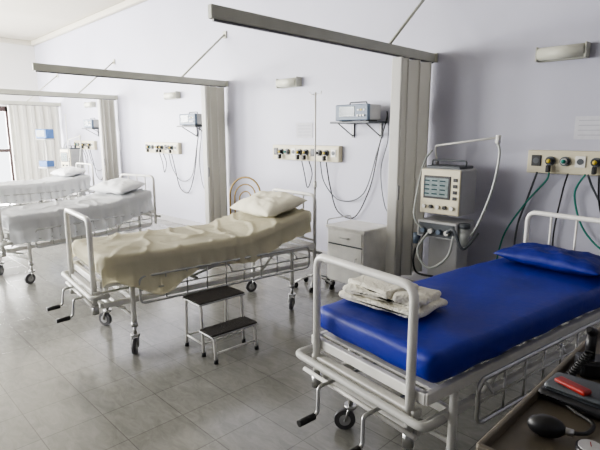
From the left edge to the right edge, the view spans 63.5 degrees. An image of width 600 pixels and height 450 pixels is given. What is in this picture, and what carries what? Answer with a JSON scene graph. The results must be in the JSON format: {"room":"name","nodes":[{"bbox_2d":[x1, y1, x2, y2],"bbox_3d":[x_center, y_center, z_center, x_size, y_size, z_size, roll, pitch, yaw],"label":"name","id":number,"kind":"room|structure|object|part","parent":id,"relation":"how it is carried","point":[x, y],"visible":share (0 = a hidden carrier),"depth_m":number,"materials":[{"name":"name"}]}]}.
{"room":"hospital room","nodes":[
{"label":"hospital room","id":0,"kind":"room"},
{"bbox_2d":[0,42,38,105],"bbox_3d":[-10.104,-2.491,10.973,7.800,4.100,0.200,-10,15,-44],"label":"wall","id":1,"kind":"structure","parent":0,"point":[16,72],"depth_m":13.04,"materials":[{"name":"paint"}]},
{"bbox_2d":[0,106,14,180],"bbox_3d":[-8.687,-1.900,12.503,2.380,2.340,0.070,-10,15,-44],"label":"window","id":2,"kind":"structure","parent":1,"relation":"in","point":[2,108],"depth_m":13.16,"materials":[{"name":"brown wood"}]},
{"bbox_2d":[0,37,31,45],"bbox_3d":[-9.999,-4.429,10.505,7.800,0.120,0.100,-10,15,-44],"label":"trim","id":3,"kind":"structure","parent":1,"relation":"attached to","point":[2,40],"depth_m":12.83,"materials":[{"name":"paint"}]},
{"bbox_2d":[0,0,124,40],"bbox_3d":[-3.644,-3.362,4.149,8.400,0.100,18.800,-10,15,-44],"label":"ceiling","id":4,"kind":"structure","parent":0,"point":[29,20],"depth_m":10.22,"materials":[{"name":"paint"}]},
{"bbox_2d":[0,198,598,449],"bbox_3d":[-3.644,0.767,4.915,8.400,0.100,18.800,-10,15,-44],"label":"floor","id":5,"kind":"structure","parent":0,"point":[77,383],"depth_m":3.30,"materials":[{"name":"tile"}]},
{"bbox_2d":[0,162,94,207],"bbox_3d":[-4.953,-0.543,8.785,0.956,1.067,2.288,9,14,41],"label":"hospital bed","id":6,"kind":"object","parent":5,"relation":"on","point":[53,187],"visible":0.89,"depth_m":8.69,"materials":[{"name":"white fabric"}]},
{"bbox_2d":[50,166,85,176],"bbox_3d":[-4.439,-1.021,9.282,0.660,0.185,0.416,9,14,41],"label":"pillow","id":7,"kind":"object","parent":6,"relation":"on","point":[64,171],"visible":1,"depth_m":9.13,"materials":[{"name":"white fabric"}]},
{"bbox_2d":[35,129,61,201],"bbox_3d":[-5.965,-1.384,11.472,0.437,1.740,0.410,-9,14,-42],"label":"monitor stand","id":8,"kind":"object","parent":5,"relation":"on","point":[41,134],"visible":0.68,"depth_m":11.31,"materials":[{"name":"metal"}]},
{"bbox_2d":[64,114,72,194],"bbox_3d":[-4.829,-1.296,10.198,0.419,2.032,0.400,-10,15,-44],"label":"stand","id":9,"kind":"object","parent":5,"relation":"on","point":[65,114],"visible":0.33,"depth_m":10.10,"materials":[{"name":"metal"}]},
{"bbox_2d":[57,135,85,197],"bbox_3d":[-4.953,-1.157,10.636,0.746,1.600,0.524,7,13,35],"label":"ventilator","id":10,"kind":"object","parent":5,"relation":"on","point":[75,154],"visible":0.45,"depth_m":10.56,"materials":[{"name":"white plastic"}]},
{"bbox_2d":[0,173,160,283],"bbox_3d":[-2.865,-0.018,5.949,0.939,1.067,2.276,7,12,32],"label":"hospital bed","id":11,"kind":"object","parent":5,"relation":"on","point":[29,223],"visible":0.93,"depth_m":5.66,"materials":[{"name":"white fabric"}]},
{"bbox_2d":[90,178,144,193],"bbox_3d":[-2.451,-0.525,6.519,0.660,0.191,0.414,7,12,32],"label":"pillow","id":12,"kind":"object","parent":11,"relation":"on","point":[118,185],"visible":1,"depth_m":6.38,"materials":[{"name":"white fabric"}]},
{"bbox_2d":[46,188,321,353],"bbox_3d":[-0.919,0.309,4.186,2.276,1.067,0.898,-8,13,-38],"label":"hospital bed","id":13,"kind":"object","parent":5,"relation":"on","point":[155,262],"visible":0.96,"depth_m":3.83,"materials":[{"name":"beige fabric"}]},
{"bbox_3d":[-0.855,0.070,4.212,1.900,0.300,0.765,-8,13,-38],"label":"mattress","id":14,"kind":"part","parent":13,"relation":"part of","materials":[{"name":"beige fabric"}]},
{"bbox_2d":[230,191,307,216],"bbox_3d":[-0.308,-0.208,4.604,0.448,0.221,0.660,-8,13,-38],"label":"pillow","id":15,"kind":"object","parent":13,"relation":"on","point":[261,203],"visible":1,"depth_m":4.44,"materials":[{"name":"white fabric"}]},
{"bbox_2d":[182,285,258,364],"bbox_3d":[-0.602,0.737,3.683,0.410,0.410,0.442,-10,14,-42],"label":"step stool","id":16,"kind":"object","parent":5,"relation":"on","point":[218,294],"visible":1,"depth_m":3.63,"materials":[{"name":"white metal"}]},
{"bbox_2d":[217,176,260,219],"bbox_3d":[-0.854,-0.139,6.694,0.526,1.033,0.463,5,12,25],"label":"chair","id":17,"kind":"object","parent":5,"relation":"on","point":[252,179],"visible":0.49,"depth_m":6.85,"materials":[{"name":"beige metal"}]},
{"bbox_3d":[-0.852,-0.139,6.697,0.526,1.033,0.454,5,12,25],"label":"frame","id":18,"kind":"part","parent":17,"relation":"part of","materials":[{"name":"gold metal"}]},
{"bbox_2d":[294,91,333,292],"bbox_3d":[0.169,-0.339,5.033,0.419,2.032,0.400,-10,15,-44],"label":"stand","id":19,"kind":"object","parent":5,"relation":"on","point":[331,286],"visible":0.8,"depth_m":5.00,"materials":[{"name":"metal"}]},
{"bbox_2d":[326,215,386,284],"bbox_3d":[0.591,0.306,5.106,0.456,0.737,0.520,-10,15,-44],"label":"base cabinet","id":20,"kind":"object","parent":5,"relation":"on","point":[363,243],"visible":0.77,"depth_m":4.96,"materials":[{"name":"white metal"}]},
{"bbox_3d":[0.445,0.336,4.965,0.046,0.530,0.450,-10,15,-44],"label":"drawer and door","id":21,"kind":"part","parent":20,"relation":"part of","materials":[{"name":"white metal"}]},
{"bbox_2d":[296,211,599,449],"bbox_3d":[0.990,0.581,2.719,2.276,1.067,0.870,-8,13,-36],"label":"hospital bed","id":22,"kind":"object","parent":5,"relation":"on","point":[493,307],"visible":0.83,"depth_m":2.27,"materials":[{"name":"blue leather"}]},
{"bbox_2d":[339,275,447,318],"bbox_3d":[0.472,0.338,2.457,0.307,0.117,0.480,-10,15,-44],"label":"folded towel","id":23,"kind":"object","parent":22,"relation":"on","point":[365,290],"visible":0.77,"depth_m":2.37,"materials":[{"name":"white fabric"}]},
{"bbox_3d":[1.065,0.422,2.746,1.900,0.141,0.765,-8,13,-36],"label":"mattress","id":24,"kind":"part","parent":22,"relation":"part of","materials":[{"name":"blue leather"}]},
{"bbox_2d":[494,243,599,276],"bbox_3d":[1.659,0.217,3.157,0.340,0.142,0.680,-8,13,-36],"label":"pillow","id":25,"kind":"object","parent":22,"relation":"on","point":[549,257],"visible":1,"depth_m":3.05,"materials":[{"name":"blue leather"}]},
{"bbox_2d":[412,135,500,277],"bbox_3d":[1.431,-0.014,4.464,0.524,1.600,0.746,-10,15,-44],"label":"ventilator","id":26,"kind":"object","parent":5,"relation":"on","point":[446,189],"visible":0.9,"depth_m":4.44,"materials":[{"name":"white plastic"}]},
{"bbox_2d":[476,326,599,449],"bbox_3d":[1.093,0.934,1.483,1.183,0.822,0.668,-10,15,-44],"label":"trolley","id":27,"kind":"object","parent":5,"relation":"on","point":[512,432],"visible":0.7,"depth_m":1.36,"materials":[{"name":"metal"}]},
{"bbox_2d":[527,372,599,449],"bbox_3d":[0.773,0.521,1.381,0.210,0.079,0.367,8,13,38],"label":"monitor","id":28,"kind":"object","parent":27,"relation":"on","point":[579,395],"visible":1,"depth_m":1.40,"materials":[{"name":"black plastic"}]},
{"bbox_2d":[565,327,599,378],"bbox_3d":[0.968,0.424,1.633,0.240,0.177,0.124,-1,11,-7],"label":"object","id":29,"kind":"object","parent":27,"relation":"on","point":[586,363],"visible":0.84,"depth_m":1.62,"materials":[{"name":"black plastic"}]},
{"bbox_2d":[34,0,599,311],"bbox_3d":[-0.796,-1.809,7.293,0.200,4.100,18.600,-10,15,-44],"label":"wall","id":30,"kind":"structure","parent":0,"point":[487,81],"depth_m":5.80,"materials":[{"name":"paint"}]},
{"bbox_2d":[0,74,60,106],"bbox_3d":[-7.102,-3.256,11.414,2.720,0.816,0.090,-10,15,-44],"label":"rail","id":31,"kind":"object","parent":30,"relation":"attached to","point":[2,102],"visible":0.85,"depth_m":11.95,"materials":[{"name":"metal"}]},
{"bbox_2d":[7,105,61,179],"bbox_3d":[-6.575,-1.889,12.191,1.168,2.152,0.122,-10,15,-44],"label":"curtain","id":32,"kind":"object","parent":31,"relation":"hanging from","point":[27,152],"visible":0.65,"depth_m":12.07,"materials":[{"name":"fabric"}]},
{"bbox_2d":[0,59,117,99],"bbox_3d":[-4.785,-2.828,9.104,2.720,0.816,0.090,-10,15,-44],"label":"rail","id":33,"kind":"object","parent":30,"relation":"attached to","point":[2,91],"visible":0.98,"depth_m":9.35,"materials":[{"name":"metal"}]},
{"bbox_2d":[97,99,118,180],"bbox_3d":[-3.971,-1.513,10.163,0.359,2.152,0.136,-10,15,-44],"label":"curtain","id":34,"kind":"object","parent":33,"relation":"hanging from","point":[106,108],"visible":0.64,"depth_m":10.08,"materials":[{"name":"fabric"}]},
{"bbox_2d":[74,140,96,149],"bbox_3d":[-5.132,-1.897,11.499,0.145,0.200,1.220,-10,15,-44],"label":"outlet panel","id":35,"kind":"object","parent":30,"relation":"attached to","point":[91,145],"visible":0.83,"depth_m":11.31,"materials":[{"name":"beige plastic"}]},
{"bbox_2d":[83,150,102,179],"bbox_3d":[-4.623,-1.660,11.023,0.075,1.276,1.465,-10,15,-44],"label":"hanging cables","id":36,"kind":"object","parent":35,"relation":"hanging from","point":[83,150],"visible":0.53,"depth_m":11.27,"materials":[{"name":"black plastic"}]},
{"bbox_2d":[31,0,146,45],"bbox_3d":[-0.903,-3.747,6.827,0.100,0.120,18.200,-10,15,-44],"label":"trim","id":37,"kind":"structure","parent":30,"relation":"attached to","point":[125,4],"depth_m":10.36,"materials":[{"name":"paint"}]},
{"bbox_2d":[84,101,95,107],"bbox_3d":[-4.771,-2.729,10.993,0.117,0.120,0.395,-10,15,-44],"label":"wall lamp","id":38,"kind":"object","parent":30,"relation":"attached to","point":[92,103],"visible":1,"depth_m":10.89,"materials":[{"name":"white plastic"}]},
{"bbox_2d":[84,102,90,106],"bbox_3d":[-4.776,-2.728,10.988,0.104,0.104,0.360,-10,15,-44],"label":"diffuser","id":39,"kind":"object","parent":38,"relation":"attached to","point":[86,104],"depth_m":10.96,"materials":[{"name":"white plastic"}]},
{"bbox_2d":[82,128,98,135],"bbox_3d":[-4.534,-2.047,10.714,0.340,0.181,0.560,-10,15,-44],"label":"shelf","id":40,"kind":"object","parent":30,"relation":"attached to","point":[97,130],"visible":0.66,"depth_m":10.68,"materials":[{"name":"metal"}]},
{"bbox_2d":[83,118,98,127],"bbox_3d":[-4.549,-2.237,10.635,0.260,0.218,0.465,-10,15,-44],"label":"patient monitor","id":41,"kind":"object","parent":40,"relation":"on","point":[92,122],"visible":0.97,"depth_m":10.49,"materials":[{"name":"white plastic"}]},
{"bbox_2d":[32,31,227,87],"bbox_3d":[-2.088,-2.330,6.415,2.720,0.816,0.090,-10,15,-44],"label":"rail","id":42,"kind":"object","parent":30,"relation":"attached to","point":[37,67],"visible":1,"depth_m":6.35,"materials":[{"name":"metal"}]},
{"bbox_2d":[201,86,227,223],"bbox_3d":[-1.290,-1.012,7.460,0.399,2.152,0.136,-10,15,-44],"label":"curtain","id":43,"kind":"object","parent":42,"relation":"hanging from","point":[212,98],"visible":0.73,"depth_m":7.40,"materials":[{"name":"fabric"}]},
{"bbox_2d":[145,142,181,153],"bbox_3d":[-2.569,-1.424,8.944,0.145,0.200,1.220,-10,15,-44],"label":"outlet panel","id":44,"kind":"object","parent":30,"relation":"attached to","point":[150,147],"visible":1,"depth_m":8.85,"materials":[{"name":"beige plastic"}]},
{"bbox_2d":[159,127,203,192],"bbox_3d":[-2.060,-1.186,8.468,0.075,1.276,1.465,-10,15,-44],"label":"hanging cables","id":45,"kind":"object","parent":44,"relation":"hanging from","point":[199,127],"visible":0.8,"depth_m":8.36,"materials":[{"name":"black plastic"}]},
{"bbox_2d":[163,91,180,99],"bbox_3d":[-2.243,-2.262,8.472,0.117,0.120,0.395,-10,15,-44],"label":"wall lamp","id":46,"kind":"object","parent":30,"relation":"attached to","point":[171,95],"visible":1,"depth_m":8.39,"materials":[{"name":"white plastic"}]},
{"bbox_2d":[163,92,174,98],"bbox_3d":[-2.248,-2.261,8.468,0.104,0.104,0.360,-10,15,-44],"label":"diffuser","id":47,"kind":"object","parent":46,"relation":"attached to","point":[171,95],"depth_m":8.45,"materials":[{"name":"white plastic"}]},
{"bbox_2d":[177,125,201,136],"bbox_3d":[-1.712,-1.526,7.899,0.340,0.181,0.560,-10,15,-44],"label":"shelf","id":48,"kind":"object","parent":30,"relation":"attached to","point":[195,126],"visible":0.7,"depth_m":7.81,"materials":[{"name":"metal"}]},
{"bbox_2d":[179,112,201,125],"bbox_3d":[-1.726,-1.716,7.821,0.260,0.218,0.465,-10,15,-44],"label":"patient monitor","id":49,"kind":"object","parent":48,"relation":"on","point":[194,118],"visible":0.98,"depth_m":7.68,"materials":[{"name":"white plastic"}]},
{"bbox_3d":[-1.805,-1.694,7.730,0.016,0.112,0.362,-10,15,-44],"label":"panel","id":50,"kind":"part","parent":49,"relation":"part of","materials":[{"name":"white plastic"}]},
{"bbox_2d":[276,76,301,88],"bbox_3d":[-0.158,-1.877,6.393,0.117,0.120,0.395,-10,15,-44],"label":"wall lamp","id":51,"kind":"object","parent":30,"relation":"attached to","point":[296,81],"visible":1,"depth_m":6.33,"materials":[{"name":"white plastic"}]},
{"bbox_2d":[276,78,295,87],"bbox_3d":[-0.162,-1.876,6.388,0.104,0.104,0.360,-10,15,-44],"label":"diffuser","id":52,"kind":"object","parent":51,"relation":"attached to","point":[288,82],"depth_m":6.37,"materials":[{"name":"white plastic"}]},
{"bbox_2d":[296,122,312,137],"bbox_3d":[0.057,-1.241,6.369,0.006,0.200,0.300,-10,15,-44],"label":"notice","id":53,"kind":"object","parent":30,"relation":"attached to","point":[303,130],"visible":1,"depth_m":6.36,"materials":[{"name":"paper"}]},
{"bbox_2d":[273,145,341,161],"bbox_3d":[0.043,-0.941,6.339,0.145,0.200,1.220,-10,15,-44],"label":"outlet panel","id":54,"kind":"object","parent":30,"relation":"attached to","point":[283,152],"visible":0.96,"depth_m":6.26,"materials":[{"name":"beige plastic"}]},
{"bbox_2d":[301,111,388,218],"bbox_3d":[0.552,-0.703,5.863,0.075,1.276,1.465,-10,15,-44],"label":"hanging cables","id":55,"kind":"object","parent":54,"relation":"hanging from","point":[376,156],"visible":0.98,"depth_m":5.72,"materials":[{"name":"black plastic"}]},
{"bbox_2d":[208,0,437,63],"bbox_3d":[0.397,-1.871,3.937,2.720,0.816,0.090,-10,15,-44],"label":"rail","id":56,"kind":"object","parent":30,"relation":"attached to","point":[217,13],"visible":0.93,"depth_m":3.70,"materials":[{"name":"metal"}]},
{"bbox_2d":[385,57,431,276],"bbox_3d":[1.119,-0.539,4.904,0.617,2.152,0.122,-10,15,-44],"label":"curtain","id":57,"kind":"object","parent":56,"relation":"hanging from","point":[411,79],"visible":0.85,"depth_m":4.81,"materials":[{"name":"fabric"}]},
{"bbox_2d":[330,121,386,137],"bbox_3d":[0.662,-1.087,5.533,0.340,0.181,0.560,-10,15,-44],"label":"shelf","id":58,"kind":"object","parent":30,"relation":"attached to","point":[353,123],"visible":1,"depth_m":5.48,"materials":[{"name":"metal"}]},
{"bbox_2d":[335,101,380,121],"bbox_3d":[0.647,-1.277,5.455,0.260,0.218,0.465,-10,15,-44],"label":"patient monitor","id":59,"kind":"object","parent":58,"relation":"on","point":[351,112],"visible":0.98,"depth_m":5.34,"materials":[{"name":"grey plastic"}]},
{"bbox_3d":[0.568,-1.255,5.364,0.016,0.112,0.362,-10,15,-44],"label":"panel","id":60,"kind":"part","parent":59,"relation":"part of","materials":[{"name":"white plastic"}]},
{"bbox_2d":[150,213,597,324],"bbox_3d":[-0.876,0.171,7.581,0.024,0.100,18.200,-10,15,-44],"label":"baseboard","id":61,"kind":"structure","parent":30,"relation":"attached to","point":[414,276],"depth_m":6.97,"materials":[{"name":"paint"}]},
{"bbox_2d":[535,41,590,62],"bbox_3d":[2.188,-1.443,4.055,0.117,0.120,0.395,-10,15,-44],"label":"wall lamp","id":62,"kind":"object","parent":30,"relation":"attached to","point":[580,50],"visible":1,"depth_m":4.01,"materials":[{"name":"white plastic"}]},
{"bbox_2d":[527,150,599,175],"bbox_3d":[2.465,-0.493,3.924,0.145,0.200,1.220,-10,15,-44],"label":"outlet panel","id":63,"kind":"object","parent":30,"relation":"attached to","point":[540,161],"visible":1,"depth_m":4.12,"materials":[{"name":"beige plastic"}]},
{"bbox_2d":[496,172,599,258],"bbox_3d":[2.350,0.056,4.129,0.093,0.986,1.308,-10,15,-44],"label":"hanging cables","id":64,"kind":"object","parent":63,"relation":"hanging from","point":[528,198],"visible":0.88,"depth_m":4.23,"materials":[{"name":"black plastic"}]},
{"bbox_2d":[573,116,599,138],"bbox_3d":[2.416,-0.805,4.016,0.006,0.190,0.260,-10,15,-44],"label":"notice","id":65,"kind":"object","parent":30,"relation":"attached to","point":[586,127],"visible":1,"depth_m":4.04,"materials":[{"name":"paper"}]}
]}

